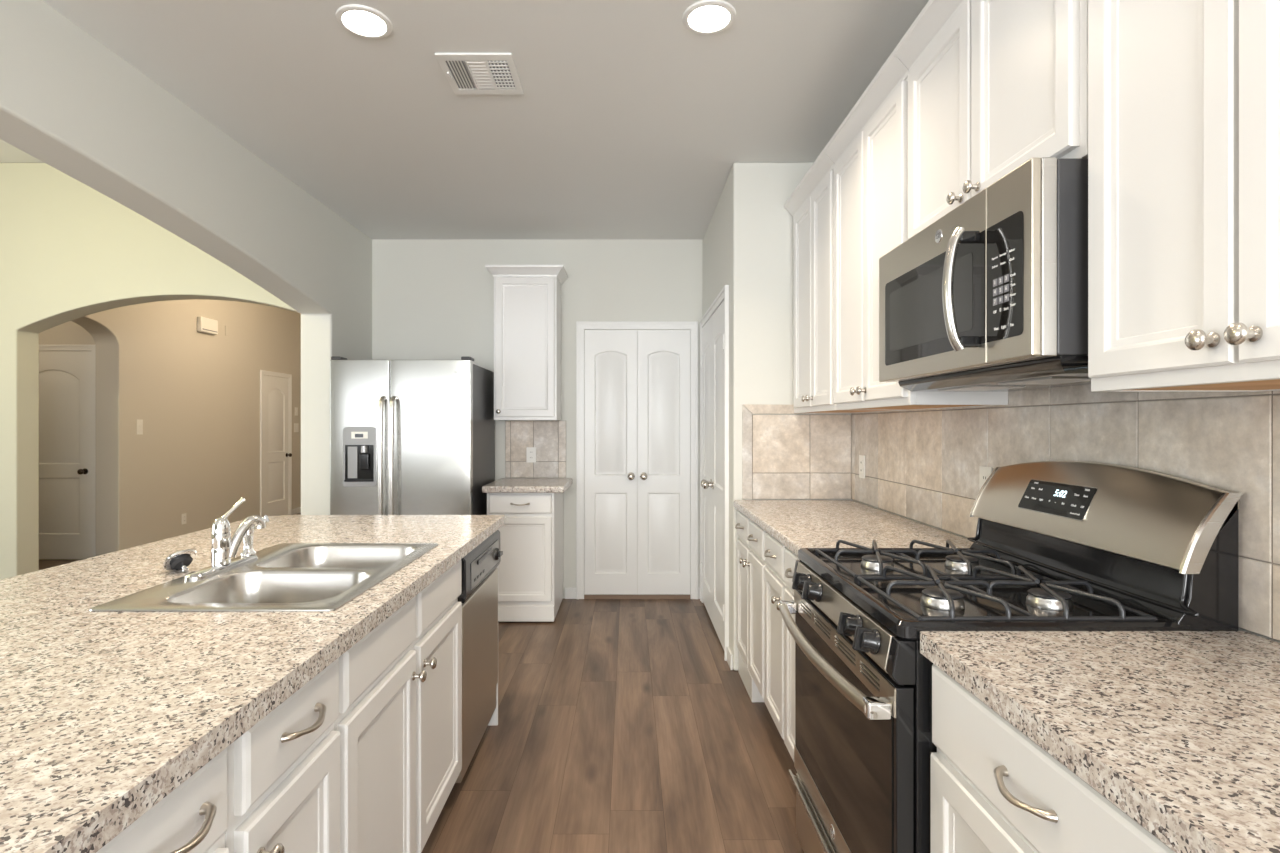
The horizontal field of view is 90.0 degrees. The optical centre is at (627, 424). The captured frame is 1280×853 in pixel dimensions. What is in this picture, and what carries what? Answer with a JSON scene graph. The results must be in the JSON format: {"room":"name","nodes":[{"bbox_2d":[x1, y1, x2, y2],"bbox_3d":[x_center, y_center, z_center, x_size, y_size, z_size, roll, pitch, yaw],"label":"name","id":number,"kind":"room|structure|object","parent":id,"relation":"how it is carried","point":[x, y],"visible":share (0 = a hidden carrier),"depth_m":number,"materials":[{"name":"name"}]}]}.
{"room":"kitchen","nodes":[
{"label":"kitchen","id":0,"kind":"room"},
{"bbox_2d":[0,140,43,162],"bbox_3d":[-4.518,-2.040,3.000,4.765,0.100,15.400,0,0,0],"label":"ceiling","id":1,"kind":"structure","parent":0,"point":[9,153],"depth_m":4.74,"materials":[{"name":"white paint"}]},
{"bbox_2d":[39,321,95,559],"bbox_3d":[-5.915,-0.340,6.280,1.569,3.300,0.120,0,0,0],"label":"wall","id":2,"kind":"structure","parent":0,"point":[68,333],"depth_m":6.22,"materials":[{"name":"beige paint"}]},
{"bbox_2d":[39,345,95,558],"bbox_3d":[-5.580,0.266,6.179,0.876,2.088,0.082,0,0,0],"label":"door","id":3,"kind":"structure","parent":2,"relation":"in","point":[67,373],"depth_m":6.21,"materials":[{"name":"white paint"}]},
{"bbox_2d":[0,0,371,514],"bbox_3d":[-2.033,-0.340,0.175,0.205,3.300,9.550,0,0,0],"label":"wall","id":4,"kind":"structure","parent":0,"point":[69,102],"depth_m":2.86,"materials":[{"name":"white paint"}]},
{"bbox_2d":[71,299,300,555],"bbox_3d":[-5.015,-0.340,7.820,0.230,3.300,5.560,0,0,0],"label":"wall","id":5,"kind":"structure","parent":0,"point":[195,394],"depth_m":7.06,"materials":[{"name":"beige paint"}]},
{"bbox_2d":[137,419,142,434],"bbox_3d":[-4.894,0.020,6.420,0.011,0.150,0.075,0,0,0],"label":"light switch","id":6,"kind":"object","parent":5,"relation":"attached to","point":[139,422],"visible":1,"depth_m":6.41,"materials":[{"name":"white plastic"}]},
{"bbox_2d":[182,513,185,523],"bbox_3d":[-4.896,1.035,7.060,0.007,0.115,0.071,0,0,0],"label":"wall outlet","id":7,"kind":"object","parent":5,"relation":"attached to","point":[184,514],"visible":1,"depth_m":7.06,"materials":[{"name":"white plastic"}]},
{"bbox_2d":[197,316,217,334],"bbox_3d":[-4.871,-1.150,7.420,0.057,0.170,0.300,0,0,0],"label":"door chime","id":8,"kind":"object","parent":5,"relation":"attached to","point":[205,325],"visible":1,"depth_m":7.37,"materials":[{"name":"white plastic"}]},
{"bbox_2d":[225,326,228,335],"bbox_3d":[-4.897,-1.150,7.820,0.006,0.120,0.080,0,0,0],"label":"blank cover plate","id":9,"kind":"object","parent":5,"relation":"attached to","point":[226,327],"visible":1,"depth_m":7.82,"materials":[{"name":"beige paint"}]},
{"bbox_2d":[260,370,291,516],"bbox_3d":[-4.859,0.288,8.900,0.082,2.043,0.766,0,0,0],"label":"door","id":10,"kind":"structure","parent":5,"relation":"in","point":[275,392],"depth_m":8.86,"materials":[{"name":"white paint"}]},
{"bbox_2d":[292,507,300,514],"bbox_3d":[-4.893,1.268,9.950,0.014,0.085,1.300,0,0,0],"label":"baseboard","id":11,"kind":"structure","parent":5,"relation":"attached to","point":[295,510],"depth_m":9.43,"materials":[{"name":"white paint"}]},
{"bbox_2d":[294,423,298,431],"bbox_3d":[-4.894,0.040,9.450,0.011,0.130,0.120,0,0,0],"label":"light switch","id":12,"kind":"object","parent":5,"relation":"attached to","point":[296,425],"visible":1,"depth_m":9.45,"materials":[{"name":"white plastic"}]},
{"bbox_2d":[0,163,702,598],"bbox_3d":[-2.792,-0.340,4.935,8.216,3.300,0.210,0,0,0],"label":"wall","id":13,"kind":"structure","parent":0,"point":[69,251],"depth_m":4.85,"materials":[{"name":"beige paint"}]},
{"bbox_2d":[485,265,567,419],"bbox_3d":[-0.728,-0.579,4.652,0.549,1.087,0.351,0,0,0],"label":"upper cabinet","id":14,"kind":"object","parent":13,"relation":"attached to","point":[527,298],"visible":1,"depth_m":4.52,"materials":[{"name":"white paint"}]},
{"bbox_2d":[505,421,565,477],"bbox_3d":[-0.696,0.182,4.825,0.459,0.431,0.010,0,0,0],"label":"tiled wall","id":15,"kind":"structure","parent":13,"relation":"attached to","point":[548,437],"depth_m":4.82,"materials":[{"name":"tile"}]},
{"bbox_2d":[526,447,535,462],"bbox_3d":[-0.729,0.225,4.816,0.071,0.115,0.007,0,0,0],"label":"wall outlet","id":16,"kind":"object","parent":15,"relation":"attached to","point":[530,451],"visible":1,"depth_m":4.82,"materials":[{"name":"white plastic"}]},
{"bbox_2d":[565,587,575,598],"bbox_3d":[-0.432,1.268,4.823,0.086,0.085,0.014,0,0,0],"label":"baseboard","id":17,"kind":"structure","parent":13,"relation":"attached to","point":[570,592],"depth_m":4.82,"materials":[{"name":"white paint"}]},
{"bbox_2d":[576,321,697,598],"bbox_3d":[0.070,0.266,4.789,0.916,2.088,0.082,0,0,0],"label":"door","id":18,"kind":"structure","parent":13,"relation":"in","point":[667,350],"depth_m":4.82,"materials":[{"name":"white paint"}]},
{"bbox_2d":[39,513,803,852],"bbox_3d":[-2.802,1.340,2.970,8.596,0.060,17.686,0,0,0],"label":"floor","id":19,"kind":"structure","parent":0,"point":[624,725],"depth_m":2.59,"materials":[{"name":"brown wood"}]},
{"bbox_2d":[96,748,228,852],"bbox_3d":[-0.854,0.873,0.621,0.653,0.874,0.602,0,0,0],"label":"base cabinet","id":20,"kind":"object","parent":19,"relation":"on","point":[192,818],"visible":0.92,"depth_m":0.81,"materials":[{"name":"white paint"}]},
{"bbox_2d":[0,515,504,852],"bbox_3d":[-1.073,0.415,1.359,1.064,0.039,2.918,0,0,0],"label":"countertop","id":21,"kind":"structure","parent":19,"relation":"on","point":[104,715],"depth_m":1.05,"materials":[{"name":"stone"}]},
{"bbox_2d":[162,549,196,571],"bbox_3d":[-1.213,0.367,1.735,0.065,0.064,0.077,0,0,0],"label":"stopper","id":22,"kind":"object","parent":21,"relation":"on","point":[178,560],"visible":1,"depth_m":1.72,"materials":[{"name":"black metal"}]},
{"bbox_2d":[184,498,265,579],"bbox_3d":[-1.081,0.296,1.745,0.096,0.189,0.270,0,0,0],"label":"faucet","id":23,"kind":"object","parent":21,"relation":"on","point":[224,548],"visible":1,"depth_m":1.73,"materials":[{"name":"silver metal"}]},
{"bbox_2d":[240,515,268,555],"bbox_3d":[-1.087,0.320,1.862,0.075,0.115,0.040,0,0,0],"label":"sprayer","id":24,"kind":"object","parent":23,"relation":"on","point":[248,539],"visible":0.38,"depth_m":1.85,"materials":[{"name":"silver metal"}]},
{"bbox_2d":[89,543,438,610],"bbox_3d":[-0.888,0.484,1.740,0.530,0.187,0.765,0,0,0],"label":"sink","id":25,"kind":"object","parent":21,"relation":"in","point":[284,576],"visible":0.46,"depth_m":1.71,"materials":[{"name":"silver metal"}]},
{"bbox_2d":[225,658,339,852],"bbox_3d":[-0.854,0.873,1.094,0.653,0.874,0.340,0,0,0],"label":"base cabinet","id":26,"kind":"object","parent":19,"relation":"on","point":[283,773],"visible":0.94,"depth_m":1.07,"materials":[{"name":"white paint"}]},
{"bbox_2d":[334,560,461,852],"bbox_3d":[-0.854,0.873,1.723,0.653,0.874,0.914,0,0,0],"label":"base cabinet","id":27,"kind":"object","parent":19,"relation":"on","point":[399,722],"visible":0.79,"depth_m":1.62,"materials":[{"name":"white paint"}]},
{"bbox_2d":[330,356,494,514],"bbox_3d":[-1.433,0.429,4.363,0.884,1.722,0.834,0,0,0],"label":"refrigerator","id":28,"kind":"object","parent":19,"relation":"on","point":[408,437],"visible":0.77,"depth_m":4.02,"materials":[{"name":"grey metal"}]},
{"bbox_2d":[455,530,502,782],"bbox_3d":[-0.846,0.876,2.485,0.638,0.868,0.596,0,0,0],"label":"dishwasher","id":29,"kind":"object","parent":19,"relation":"on","point":[478,597],"visible":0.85,"depth_m":2.43,"materials":[{"name":"grey metal"}]},
{"bbox_2d":[488,567,497,725],"bbox_3d":[-0.914,0.873,1.376,0.692,0.874,2.852,0,0,0],"label":"island end panel","id":30,"kind":"object","parent":19,"relation":"on","point":[493,721],"visible":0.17,"depth_m":2.79,"materials":[{"name":"white paint"}]},
{"bbox_2d":[487,493,562,621],"bbox_3d":[-0.711,0.873,4.505,0.447,0.851,0.646,0,0,0],"label":"base cabinet","id":31,"kind":"object","parent":19,"relation":"on","point":[530,568],"visible":0.85,"depth_m":4.23,"materials":[{"name":"white paint"}]},
{"bbox_2d":[482,478,572,492],"bbox_3d":[-0.685,0.422,4.495,0.540,0.046,0.646,0,0,0],"label":"countertop","id":32,"kind":"structure","parent":31,"relation":"on","point":[503,485],"depth_m":4.22,"materials":[{"name":"stone"}]},
{"bbox_2d":[735,510,767,701],"bbox_3d":[0.861,0.873,3.046,0.647,0.874,0.693,0,0,0],"label":"base cabinet","id":33,"kind":"object","parent":19,"relation":"on","point":[751,564],"visible":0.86,"depth_m":3.01,"materials":[{"name":"white paint"}]},
{"bbox_2d":[764,532,798,761],"bbox_3d":[0.861,0.873,2.345,0.647,0.874,0.703,0,0,0],"label":"base cabinet","id":34,"kind":"object","parent":19,"relation":"on","point":[779,643],"visible":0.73,"depth_m":2.40,"materials":[{"name":"white paint"}]},
{"bbox_2d":[733,500,972,555],"bbox_3d":[0.871,0.415,2.692,0.628,0.039,1.405,0,0,0],"label":"countertop","id":35,"kind":"structure","parent":34,"relation":"on","point":[796,524],"depth_m":2.55,"materials":[{"name":"stone"}]},
{"bbox_2d":[779,461,1242,852],"bbox_3d":[0.808,0.702,1.609,0.744,1.217,0.809,0,0,0],"label":"gas range","id":36,"kind":"object","parent":19,"relation":"on","point":[1057,545],"visible":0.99,"depth_m":1.42,"materials":[{"name":"black metal"}]},
{"bbox_2d":[798,548,1190,639],"bbox_3d":[0.809,0.397,1.609,0.571,0.036,0.757,0,0,0],"label":"cooktop","id":37,"kind":"object","parent":36,"relation":"in","point":[856,580],"depth_m":1.41,"materials":[{"name":"black metal"}]},
{"bbox_2d":[931,664,1175,852],"bbox_3d":[0.861,0.873,0.912,0.647,0.874,0.624,0,0,0],"label":"base cabinet","id":38,"kind":"object","parent":19,"relation":"on","point":[994,789],"visible":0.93,"depth_m":0.97,"materials":[{"name":"white paint"}]},
{"bbox_2d":[920,631,1279,852],"bbox_3d":[0.871,0.415,0.591,0.628,0.039,1.281,0,0,0],"label":"countertop","id":39,"kind":"structure","parent":38,"relation":"on","point":[1179,731],"depth_m":0.89,"materials":[{"name":"stone"}]},
{"bbox_2d":[43,0,928,238],"bbox_3d":[-0.342,-1.460,0.140,3.376,0.120,9.680,0,0,0],"label":"ceiling","id":40,"kind":"structure","parent":0,"point":[628,121],"depth_m":2.73,"materials":[{"name":"white paint"}]},
{"bbox_2d":[335,4,392,38],"bbox_3d":[-0.914,-1.395,2.220,0.184,0.010,0.184,0,0,0],"label":"recessed light","id":41,"kind":"object","parent":40,"relation":"in","point":[363,21],"visible":1,"depth_m":2.21,"materials":[{"name":"white paint"}]},
{"bbox_2d":[435,53,523,94],"bbox_3d":[-0.583,-1.391,2.550,0.290,0.018,0.290,0,0,0],"label":"ceiling vent","id":42,"kind":"object","parent":40,"relation":"in","point":[466,73],"visible":1,"depth_m":2.53,"materials":[{"name":"white metal"}]},
{"bbox_2d":[682,0,735,34],"bbox_3d":[0.278,-1.395,2.195,0.184,0.010,0.184,0,0,0],"label":"recessed light","id":43,"kind":"object","parent":40,"relation":"in","point":[705,17],"visible":1,"depth_m":2.18,"materials":[{"name":"white paint"}]},
{"bbox_2d":[702,162,851,670],"bbox_3d":[0.878,-0.045,4.117,0.635,2.710,1.425,0,0,0],"label":"wall","id":44,"kind":"structure","parent":0,"point":[747,242],"depth_m":3.40,"materials":[{"name":"white paint"}]},
{"bbox_2d":[700,285,728,660],"bbox_3d":[0.520,0.266,4.165,0.082,2.088,1.226,0,0,0],"label":"door","id":45,"kind":"structure","parent":44,"relation":"in","point":[714,325],"depth_m":3.99,"materials":[{"name":"white paint"}]},
{"bbox_2d":[727,646,732,669],"bbox_3d":[0.554,1.268,3.482,0.014,0.085,0.133,0,0,0],"label":"baseboard","id":46,"kind":"structure","parent":44,"relation":"attached to","point":[729,653],"depth_m":3.45,"materials":[{"name":"white paint"}]},
{"bbox_2d":[752,414,850,498],"bbox_3d":[0.922,0.170,3.400,0.525,0.451,0.010,0,0,0],"label":"tiled wall","id":47,"kind":"structure","parent":44,"relation":"attached to","point":[795,456],"depth_m":3.40,"materials":[{"name":"tile"}]},
{"bbox_2d":[742,404,850,498],"bbox_3d":[0.895,0.143,3.400,0.577,0.504,0.010,0,0,0],"label":"tile border","id":48,"kind":"structure","parent":47,"relation":"attached to","point":[754,409],"depth_m":3.40,"materials":[{"name":"tile"}]},
{"bbox_2d":[851,384,1279,642],"bbox_3d":[1.256,-0.045,0.115,0.120,2.710,9.430,0,0,0],"label":"wall","id":49,"kind":"structure","parent":0,"point":[853,500],"depth_m":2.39,"materials":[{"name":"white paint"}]},
{"bbox_2d":[784,149,899,412],"bbox_3d":[1.006,-0.615,3.049,0.359,1.104,0.688,0,0,0],"label":"upper cabinet","id":50,"kind":"object","parent":49,"relation":"attached to","point":[810,205],"visible":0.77,"depth_m":2.96,"materials":[{"name":"white paint"}]},
{"bbox_2d":[859,455,864,477],"bbox_3d":[1.181,0.210,3.235,0.007,0.115,0.071,0,0,0],"label":"wall outlet","id":51,"kind":"object","parent":49,"relation":"attached to","point":[861,457],"visible":1,"depth_m":3.22,"materials":[{"name":"white plastic"}]},
{"bbox_2d":[824,51,1007,409],"bbox_3d":[1.006,-0.615,2.348,0.359,1.104,0.708,0,0,0],"label":"upper cabinet","id":52,"kind":"object","parent":49,"relation":"attached to","point":[868,150],"visible":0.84,"depth_m":2.29,"materials":[{"name":"white paint"}]},
{"bbox_2d":[979,466,992,490],"bbox_3d":[1.181,0.195,2.115,0.007,0.115,0.071,0,0,0],"label":"wall outlet","id":53,"kind":"object","parent":49,"relation":"attached to","point":[985,472],"visible":0.48,"depth_m":2.12,"materials":[{"name":"white plastic"}]},
{"bbox_2d":[982,474,987,481],"bbox_3d":[1.179,0.175,2.115,0.002,0.026,0.032,0,0,0],"label":"socket","id":54,"kind":"object","parent":53,"relation":"attached to","point":[984,476],"depth_m":2.12,"materials":[{"name":"white plastic"}]},
{"bbox_2d":[894,0,1087,238],"bbox_3d":[1.006,-0.843,1.605,0.359,0.649,0.772,0,0,0],"label":"upper cabinet","id":55,"kind":"object","parent":49,"relation":"attached to","point":[995,86],"visible":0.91,"depth_m":1.55,"materials":[{"name":"white paint"}]},
{"bbox_2d":[879,157,1090,391],"bbox_3d":[0.940,-0.307,1.609,0.485,0.418,0.753,0,0,0],"label":"microwave","id":56,"kind":"object","parent":55,"relation":"attached to","point":[991,295],"visible":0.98,"depth_m":1.36,"materials":[{"name":"grey metal"}]},
{"bbox_2d":[1088,0,1279,391],"bbox_3d":[1.006,-0.615,0.908,0.359,1.104,0.616,0,0,0],"label":"upper cabinet","id":57,"kind":"object","parent":49,"relation":"attached to","point":[1184,95],"visible":1,"depth_m":1.00,"materials":[{"name":"white paint"}]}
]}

